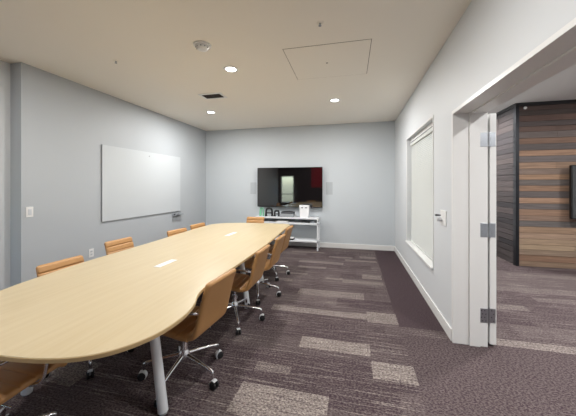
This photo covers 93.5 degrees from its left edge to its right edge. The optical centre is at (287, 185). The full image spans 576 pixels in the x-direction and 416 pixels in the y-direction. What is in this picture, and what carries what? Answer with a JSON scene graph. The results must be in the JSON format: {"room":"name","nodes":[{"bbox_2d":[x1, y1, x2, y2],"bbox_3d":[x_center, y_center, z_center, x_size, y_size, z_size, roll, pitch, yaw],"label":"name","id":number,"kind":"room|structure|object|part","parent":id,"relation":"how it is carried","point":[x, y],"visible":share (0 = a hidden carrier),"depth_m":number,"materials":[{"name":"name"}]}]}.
{"room":"conference room","nodes":[
{"label":"conference room","id":0,"kind":"room"},
{"bbox_2d":[0,60,9,290],"bbox_3d":[-3.731,0.000,1.313,0.130,2.840,3.800,0,0,14],"label":"wall","id":1,"kind":"structure","parent":0,"point":[4,66],"depth_m":3.09,"materials":[{"name":"white paint"}]},
{"bbox_2d":[10,62,205,286],"bbox_3d":[-2.732,0.000,5.084,0.300,2.840,4.000,0,0,14],"label":"wall","id":2,"kind":"structure","parent":0,"point":[60,126],"depth_m":3.69,"materials":[{"name":"grey paint"}]},
{"bbox_2d":[26,207,32,216],"bbox_3d":[-3.031,0.305,3.181,0.012,0.120,0.074,0,0,14],"label":"light switch","id":3,"kind":"object","parent":2,"relation":"attached to","point":[29,210],"visible":1,"depth_m":3.17,"materials":[{"name":"white plastic"}]},
{"bbox_2d":[89,248,93,257],"bbox_3d":[-2.851,0.970,3.930,0.010,0.120,0.074,0,0,14],"label":"wall outlet","id":4,"kind":"object","parent":2,"relation":"attached to","point":[91,251],"visible":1,"depth_m":3.93,"materials":[{"name":"white plastic"}]},
{"bbox_2d":[102,145,179,221],"bbox_3d":[-2.586,-0.040,5.008,0.018,1.170,1.899,0,0,14],"label":"whiteboard","id":5,"kind":"object","parent":2,"relation":"attached to","point":[135,183],"visible":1,"depth_m":4.73,"materials":[{"name":"white glass"}]},
{"bbox_2d":[172,211,182,215],"bbox_3d":[-2.364,0.585,5.808,0.075,0.070,0.300,0,0,14],"label":"marker tray","id":6,"kind":"object","parent":2,"relation":"attached to","point":[179,212],"visible":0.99,"depth_m":5.80,"materials":[{"name":"grey plastic"}]},
{"bbox_2d":[0,0,471,130],"bbox_3d":[-0.858,-1.480,2.728,4.990,0.120,7.900,0,0,14],"label":"ceiling","id":7,"kind":"structure","parent":0,"point":[159,69],"depth_m":2.80,"materials":[{"name":"white paint"}]},
{"bbox_2d":[193,40,210,51],"bbox_3d":[-0.863,-1.395,2.729,0.176,0.050,0.176,0,0,14],"label":"smoke detector","id":8,"kind":"object","parent":7,"relation":"attached to","point":[203,46],"visible":1,"depth_m":2.69,"materials":[{"name":"white plastic"}]},
{"bbox_2d":[198,92,227,99],"bbox_3d":[-1.181,-1.415,4.267,0.380,0.010,0.250,0,0,14],"label":"ceiling vent","id":9,"kind":"object","parent":7,"relation":"in","point":[218,95],"visible":1,"depth_m":4.24,"materials":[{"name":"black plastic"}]},
{"bbox_2d":[223,66,237,71],"bbox_3d":[-0.693,-1.415,3.285,0.180,0.009,0.180,0,0,14],"label":"recessed light","id":10,"kind":"object","parent":7,"relation":"in","point":[226,68],"visible":1,"depth_m":3.27,"materials":[{"name":"white plastic"}]},
{"bbox_2d":[316,21,323,26],"bbox_3d":[0.278,-1.407,2.361,0.064,0.027,0.064,0,0,14],"label":"sprinkler","id":11,"kind":"object","parent":7,"relation":"attached to","point":[319,23],"visible":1,"depth_m":2.35,"materials":[{"name":"white paint"}]},
{"bbox_2d":[283,39,371,79],"bbox_3d":[0.469,-1.418,3.117,0.890,0.004,0.830,0,0,13],"label":"access panel","id":12,"kind":"object","parent":7,"relation":"attached to","point":[350,57],"visible":1,"depth_m":3.04,"materials":[{"name":"white paint"}]},
{"bbox_2d":[329,98,339,101],"bbox_3d":[0.773,-1.415,4.474,0.180,0.009,0.180,0,0,14],"label":"recessed light","id":13,"kind":"object","parent":7,"relation":"in","point":[333,99],"visible":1,"depth_m":4.47,"materials":[{"name":"white plastic"}]},
{"bbox_2d":[0,245,575,415],"bbox_3d":[2.102,1.420,2.630,10.750,0.001,9.100,0,0,14],"label":"floor","id":14,"kind":"structure","parent":0,"point":[349,332],"depth_m":2.24,"materials":[{"name":"brown carpet"}]},
{"bbox_2d":[0,360,66,415],"bbox_3d":[-1.522,1.027,1.319,0.623,0.784,0.641,0,0,14],"label":"office chair","id":15,"kind":"object","parent":14,"relation":"on","point":[15,377],"visible":0.68,"depth_m":1.41,"materials":[{"name":"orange leather"}]},
{"bbox_3d":[-1.413,1.071,1.327,0.151,0.016,0.014,0,0,9],"label":"height lever","id":16,"kind":"part","parent":15,"relation":"part of","materials":[{"name":"metal"}]},
{"bbox_3d":[-1.340,0.920,1.237,0.079,0.238,0.417,0,0,14],"label":"armrest","id":17,"kind":"part","parent":15,"relation":"part of","materials":[{"name":"leather"}]},
{"bbox_2d":[36,255,134,379],"bbox_3d":[-1.653,1.027,2.260,0.636,0.784,0.625,0,0,14],"label":"office chair","id":18,"kind":"object","parent":14,"relation":"on","point":[44,269],"visible":0.12,"depth_m":2.24,"materials":[{"name":"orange leather"}]},
{"bbox_3d":[-1.879,0.837,2.306,0.172,0.403,0.398,0,0,14],"label":"backrest","id":19,"kind":"part","parent":18,"relation":"part of","materials":[{"name":"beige leather"}]},
{"bbox_2d":[104,237,133,254],"bbox_3d":[-1.714,1.028,3.175,0.664,0.784,0.615,0,0,14],"label":"office chair","id":20,"kind":"object","parent":14,"relation":"on","point":[118,245],"visible":0.1,"depth_m":3.19,"materials":[{"name":"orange leather"}]},
{"bbox_2d":[0,223,289,415],"bbox_3d":[-0.986,1.047,3.063,1.435,0.746,3.950,0,0,10],"label":"conference table","id":21,"kind":"object","parent":14,"relation":"on","point":[118,302],"visible":0.83,"depth_m":1.68,"materials":[{"name":"brown wood"}]},
{"bbox_3d":[-1.728,1.056,1.847,0.174,0.714,0.061,0,0,5],"label":"leg","id":22,"kind":"part","parent":21,"relation":"part of","materials":[{"name":"white metal"}]},
{"bbox_3d":[-0.834,1.056,1.718,0.174,0.714,0.061,0,0,22],"label":"leg","id":23,"kind":"part","parent":21,"relation":"part of","materials":[{"name":"white metal"}]},
{"bbox_3d":[-0.534,1.056,3.245,0.174,0.714,0.061,0,0,22],"label":"leg","id":24,"kind":"part","parent":21,"relation":"part of","materials":[{"name":"white metal"}]},
{"bbox_2d":[167,228,186,236],"bbox_3d":[-1.354,1.027,3.863,0.648,0.784,0.617,0,0,21],"label":"office chair","id":25,"kind":"object","parent":14,"relation":"on","point":[176,231],"visible":0.05,"depth_m":3.93,"materials":[{"name":"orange leather"}]},
{"bbox_2d":[137,268,235,407],"bbox_3d":[-0.762,1.027,2.015,0.645,0.784,0.619,0,0,18],"label":"office chair","id":26,"kind":"object","parent":14,"relation":"on","point":[216,295],"visible":0.66,"depth_m":1.92,"materials":[{"name":"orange leather"}]},
{"bbox_2d":[139,370,147,378],"bbox_3d":[-1.064,1.386,1.993,0.051,0.056,0.032,0,0,-8],"label":"caster wheel","id":27,"kind":"object","parent":26,"relation":"attached to","point":[143,374],"depth_m":1.98,"materials":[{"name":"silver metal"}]},
{"bbox_3d":[-0.828,1.007,2.050,0.457,0.069,0.410,0,0,18],"label":"seat","id":28,"kind":"part","parent":26,"relation":"part of","materials":[{"name":"beige leather"}]},
{"bbox_3d":[-0.783,0.920,1.819,0.417,0.238,0.079,0,0,18],"label":"armrest","id":29,"kind":"part","parent":26,"relation":"part of","materials":[{"name":"metal"}]},
{"bbox_3d":[-0.533,0.837,1.957,0.172,0.403,0.398,0,0,18],"label":"backrest","id":30,"kind":"part","parent":26,"relation":"part of","materials":[{"name":"beige leather"}]},
{"bbox_2d":[190,222,204,229],"bbox_3d":[-1.236,1.027,4.487,0.638,0.784,0.624,0,0,18],"label":"office chair","id":31,"kind":"object","parent":14,"relation":"on","point":[194,226],"visible":0.05,"depth_m":4.52,"materials":[{"name":"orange leather"}]},
{"bbox_2d":[207,245,269,334],"bbox_3d":[-0.544,1.027,2.883,0.654,0.784,0.610,0,0,14],"label":"office chair","id":32,"kind":"object","parent":14,"relation":"on","point":[242,282],"visible":0.65,"depth_m":2.78,"materials":[{"name":"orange leather"}]},
{"bbox_3d":[-0.616,1.007,2.880,0.457,0.069,0.410,0,0,14],"label":"seat","id":33,"kind":"part","parent":32,"relation":"part of","materials":[{"name":"beige leather"}]},
{"bbox_3d":[-0.555,0.920,2.653,0.417,0.238,0.079,0,0,14],"label":"armrest","id":34,"kind":"part","parent":32,"relation":"part of","materials":[{"name":"metal"}]},
{"bbox_3d":[-0.316,0.837,2.808,0.172,0.403,0.398,0,0,14],"label":"backrest","id":35,"kind":"part","parent":32,"relation":"part of","materials":[{"name":"beige leather"}]},
{"bbox_2d":[246,217,263,256],"bbox_3d":[-0.734,1.027,5.283,0.628,0.784,0.625,0,0,14],"label":"office chair","id":36,"kind":"object","parent":14,"relation":"on","point":[249,219],"visible":0.12,"depth_m":5.53,"materials":[{"name":"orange leather"}]},
{"bbox_3d":[-0.681,0.837,5.503,0.398,0.403,0.172,0,0,14],"label":"backrest","id":37,"kind":"part","parent":36,"relation":"part of","materials":[{"name":"beige leather"}]},
{"bbox_2d":[237,234,284,304],"bbox_3d":[-0.376,1.027,3.534,0.633,0.784,0.626,0,0,14],"label":"office chair","id":38,"kind":"object","parent":14,"relation":"on","point":[275,255],"visible":0.61,"depth_m":3.43,"materials":[{"name":"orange leather"}]},
{"bbox_3d":[-0.455,1.007,3.546,0.457,0.069,0.410,0,0,14],"label":"seat","id":39,"kind":"part","parent":38,"relation":"part of","materials":[{"name":"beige leather"}]},
{"bbox_3d":[-0.155,0.837,3.474,0.172,0.403,0.398,0,0,14],"label":"backrest","id":40,"kind":"part","parent":38,"relation":"part of","materials":[{"name":"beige leather"}]},
{"bbox_2d":[268,225,292,280],"bbox_3d":[-0.270,1.028,4.335,0.660,0.784,0.603,0,0,15],"label":"office chair","id":41,"kind":"object","parent":14,"relation":"on","point":[288,231],"visible":0.41,"depth_m":4.21,"materials":[{"name":"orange leather"}]},
{"bbox_3d":[-0.337,1.007,4.331,0.457,0.069,0.410,0,0,15],"label":"seat","id":42,"kind":"part","parent":41,"relation":"part of","materials":[{"name":"beige leather"}]},
{"bbox_3d":[-0.038,0.837,4.253,0.172,0.403,0.398,0,0,15],"label":"backrest","id":43,"kind":"part","parent":41,"relation":"part of","materials":[{"name":"beige leather"}]},
{"bbox_2d":[255,215,319,250],"bbox_3d":[-0.014,1.061,6.238,1.462,0.718,0.320,0,0,14],"label":"console shelf","id":44,"kind":"object","parent":14,"relation":"on","point":[296,220],"visible":0.59,"depth_m":6.12,"materials":[{"name":"white metal"}]},
{"bbox_2d":[265,207,272,215],"bbox_3d":[-0.440,0.600,6.331,0.210,0.205,0.058,0,0,14],"label":"ornament","id":45,"kind":"object","parent":44,"relation":"on","point":[271,209],"visible":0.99,"depth_m":6.32,"materials":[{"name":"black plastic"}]},
{"bbox_2d":[280,211,294,216],"bbox_3d":[-0.012,0.634,6.227,0.330,0.136,0.180,0,0,14],"label":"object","id":46,"kind":"object","parent":44,"relation":"on","point":[283,213],"visible":0.99,"depth_m":6.15,"materials":[{"name":"grey plastic"}]},
{"bbox_3d":[0.022,0.778,6.386,1.402,0.084,0.008,0,0,14],"label":"panel","id":47,"kind":"part","parent":44,"relation":"part of","materials":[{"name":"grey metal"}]},
{"bbox_3d":[-0.014,0.839,6.238,1.458,0.037,0.320,0,0,14],"label":"shelf","id":48,"kind":"part","parent":44,"relation":"part of","materials":[{"name":"white metal"}]},
{"bbox_3d":[-0.014,1.225,6.238,1.458,0.034,0.320,0,0,14],"label":"shelf","id":49,"kind":"part","parent":44,"relation":"part of","materials":[{"name":"white metal"}]},
{"bbox_2d":[299,205,309,217],"bbox_3d":[0.370,0.566,6.063,0.220,0.272,0.106,0,0,14],"label":"box","id":50,"kind":"object","parent":44,"relation":"on","point":[304,209],"visible":1,"depth_m":6.01,"materials":[{"name":"white plastic"}]},
{"bbox_2d":[206,121,394,245],"bbox_3d":[0.124,0.000,6.513,4.580,2.840,0.120,0,0,14],"label":"wall","id":51,"kind":"structure","parent":0,"point":[358,158],"depth_m":6.28,"materials":[{"name":"grey paint"}]},
{"bbox_2d":[250,182,256,193],"bbox_3d":[-0.854,0.055,6.685,0.170,0.300,0.006,0,0,14],"label":"wall speaker","id":52,"kind":"object","parent":51,"relation":"attached to","point":[253,185],"visible":1,"depth_m":6.68,"materials":[{"name":"grey plastic"}]},
{"bbox_2d":[257,167,322,207],"bbox_3d":[0.036,0.030,6.418,1.570,0.934,0.106,0,0,14],"label":"television","id":53,"kind":"object","parent":51,"relation":"attached to","point":[286,186],"visible":1,"depth_m":6.36,"materials":[{"name":"black plastic"}]},
{"bbox_2d":[325,182,332,194],"bbox_3d":[0.950,0.055,6.249,0.170,0.300,0.006,0,0,14],"label":"wall speaker","id":54,"kind":"object","parent":51,"relation":"attached to","point":[328,185],"visible":1,"depth_m":6.25,"materials":[{"name":"grey plastic"}]},
{"bbox_2d":[269,241,393,250],"bbox_3d":[0.108,1.365,6.448,4.552,0.110,0.014,0,0,14],"label":"baseboard","id":55,"kind":"structure","parent":51,"relation":"attached to","point":[308,244],"depth_m":6.16,"materials":[{"name":"white wood"}]},
{"bbox_2d":[395,0,575,327],"bbox_3d":[1.560,-0.050,2.154,0.260,2.940,7.920,0,0,14],"label":"wall","id":56,"kind":"structure","parent":0,"point":[490,36],"depth_m":2.56,"materials":[{"name":"white paint"}]},
{"bbox_2d":[405,115,433,269],"bbox_3d":[1.898,0.071,3.811,0.200,1.747,1.584,0,0,14],"label":"window","id":57,"kind":"structure","parent":56,"relation":"in","point":[427,261],"depth_m":3.65,"materials":[{"name":"white wood"}]},
{"bbox_3d":[1.874,0.933,3.817,0.150,0.024,1.580,0,0,14],"label":"sill","id":58,"kind":"part","parent":57,"relation":"part of","materials":[{"name":"white ceramic"}]},
{"bbox_2d":[410,126,432,260],"bbox_3d":[1.890,0.098,3.813,0.052,1.639,1.516,0,0,14],"label":"window blind","id":59,"kind":"object","parent":57,"relation":"attached to","point":[422,180],"visible":0.6,"depth_m":3.78,"materials":[{"name":"white fabric"}]},
{"bbox_3d":[1.893,0.908,3.812,0.028,0.018,1.516,0,0,14],"label":"rail","id":60,"kind":"part","parent":59,"relation":"part of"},
{"bbox_3d":[1.971,0.072,3.793,0.006,1.615,1.450,0,0,14],"label":"pane","id":61,"kind":"part","parent":57,"relation":"part of","materials":[{"name":"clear glass"}]},
{"bbox_2d":[394,246,451,340],"bbox_3d":[1.424,1.365,2.176,0.014,0.110,7.700,0,0,14],"label":"baseboard","id":62,"kind":"structure","parent":56,"relation":"attached to","point":[435,310],"depth_m":3.22,"materials":[{"name":"white wood"}]},
{"bbox_2d":[435,210,445,225],"bbox_3d":[1.533,0.320,2.726,0.060,0.150,0.170,0,0,14],"label":"wall control","id":63,"kind":"object","parent":56,"relation":"attached to","point":[442,218],"visible":1,"depth_m":2.73,"materials":[{"name":"white plastic"}]},
{"bbox_3d":[1.559,0.320,2.720,0.008,0.150,0.170,0,0,14],"label":"plate","id":64,"kind":"part","parent":63,"relation":"part of","materials":[{"name":"white plastic"}]},
{"bbox_2d":[480,113,495,344],"bbox_3d":[1.870,0.380,2.820,0.133,2.040,0.908,0,0,14],"label":"door","id":65,"kind":"structure","parent":56,"relation":"in","point":[488,138],"depth_m":2.39,"materials":[{"name":"white wood"}]},
{"bbox_2d":[452,18,575,346],"bbox_3d":[1.410,0.369,1.521,0.278,2.102,1.990,0,0,14],"label":"trim","id":66,"kind":"structure","parent":56,"relation":"attached to","point":[557,53],"depth_m":2.40,"materials":[{"name":"white wood"}]},
{"bbox_2d":[496,109,512,263],"bbox_3d":[4.311,0.002,5.774,0.042,2.830,1.948,0,0,14],"label":"wall","id":67,"kind":"structure","parent":0,"point":[504,122],"depth_m":5.20,"materials":[{"name":"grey wood"}]},
{"bbox_2d":[513,106,518,265],"bbox_3d":[4.082,-0.025,4.846,0.052,2.890,0.082,0,0,14],"label":"trim","id":68,"kind":"structure","parent":67,"relation":"attached to","point":[515,109],"depth_m":4.81,"materials":[{"name":"metal"}]},
{"bbox_2d":[488,64,575,113],"bbox_3d":[4.490,-1.530,2.104,5.660,0.120,9.200,0,0,14],"label":"ceiling","id":69,"kind":"structure","parent":0,"point":[561,86],"depth_m":4.21,"materials":[{"name":"white paint"}]},
{"bbox_2d":[496,103,575,268],"bbox_3d":[6.136,-0.025,5.327,3.774,2.890,1.962,0,0,14],"label":"wall","id":70,"kind":"structure","parent":0,"point":[559,252],"depth_m":4.72,"materials":[{"name":"brown wood"}]},
{"bbox_2d":[496,99,575,115],"bbox_3d":[6.119,-1.442,5.321,3.805,0.055,1.980,0,0,14],"label":"trim","id":71,"kind":"structure","parent":70,"relation":"attached to","point":[574,100],"depth_m":4.74,"materials":[{"name":"black plastic"}]},
{"bbox_2d":[569,165,575,218],"bbox_3d":[5.467,0.100,4.400,1.510,0.900,0.152,0,0,14],"label":"television","id":72,"kind":"object","parent":70,"relation":"attached to","point":[572,168],"visible":1,"depth_m":4.50,"materials":[{"name":"black plastic"}]}
]}

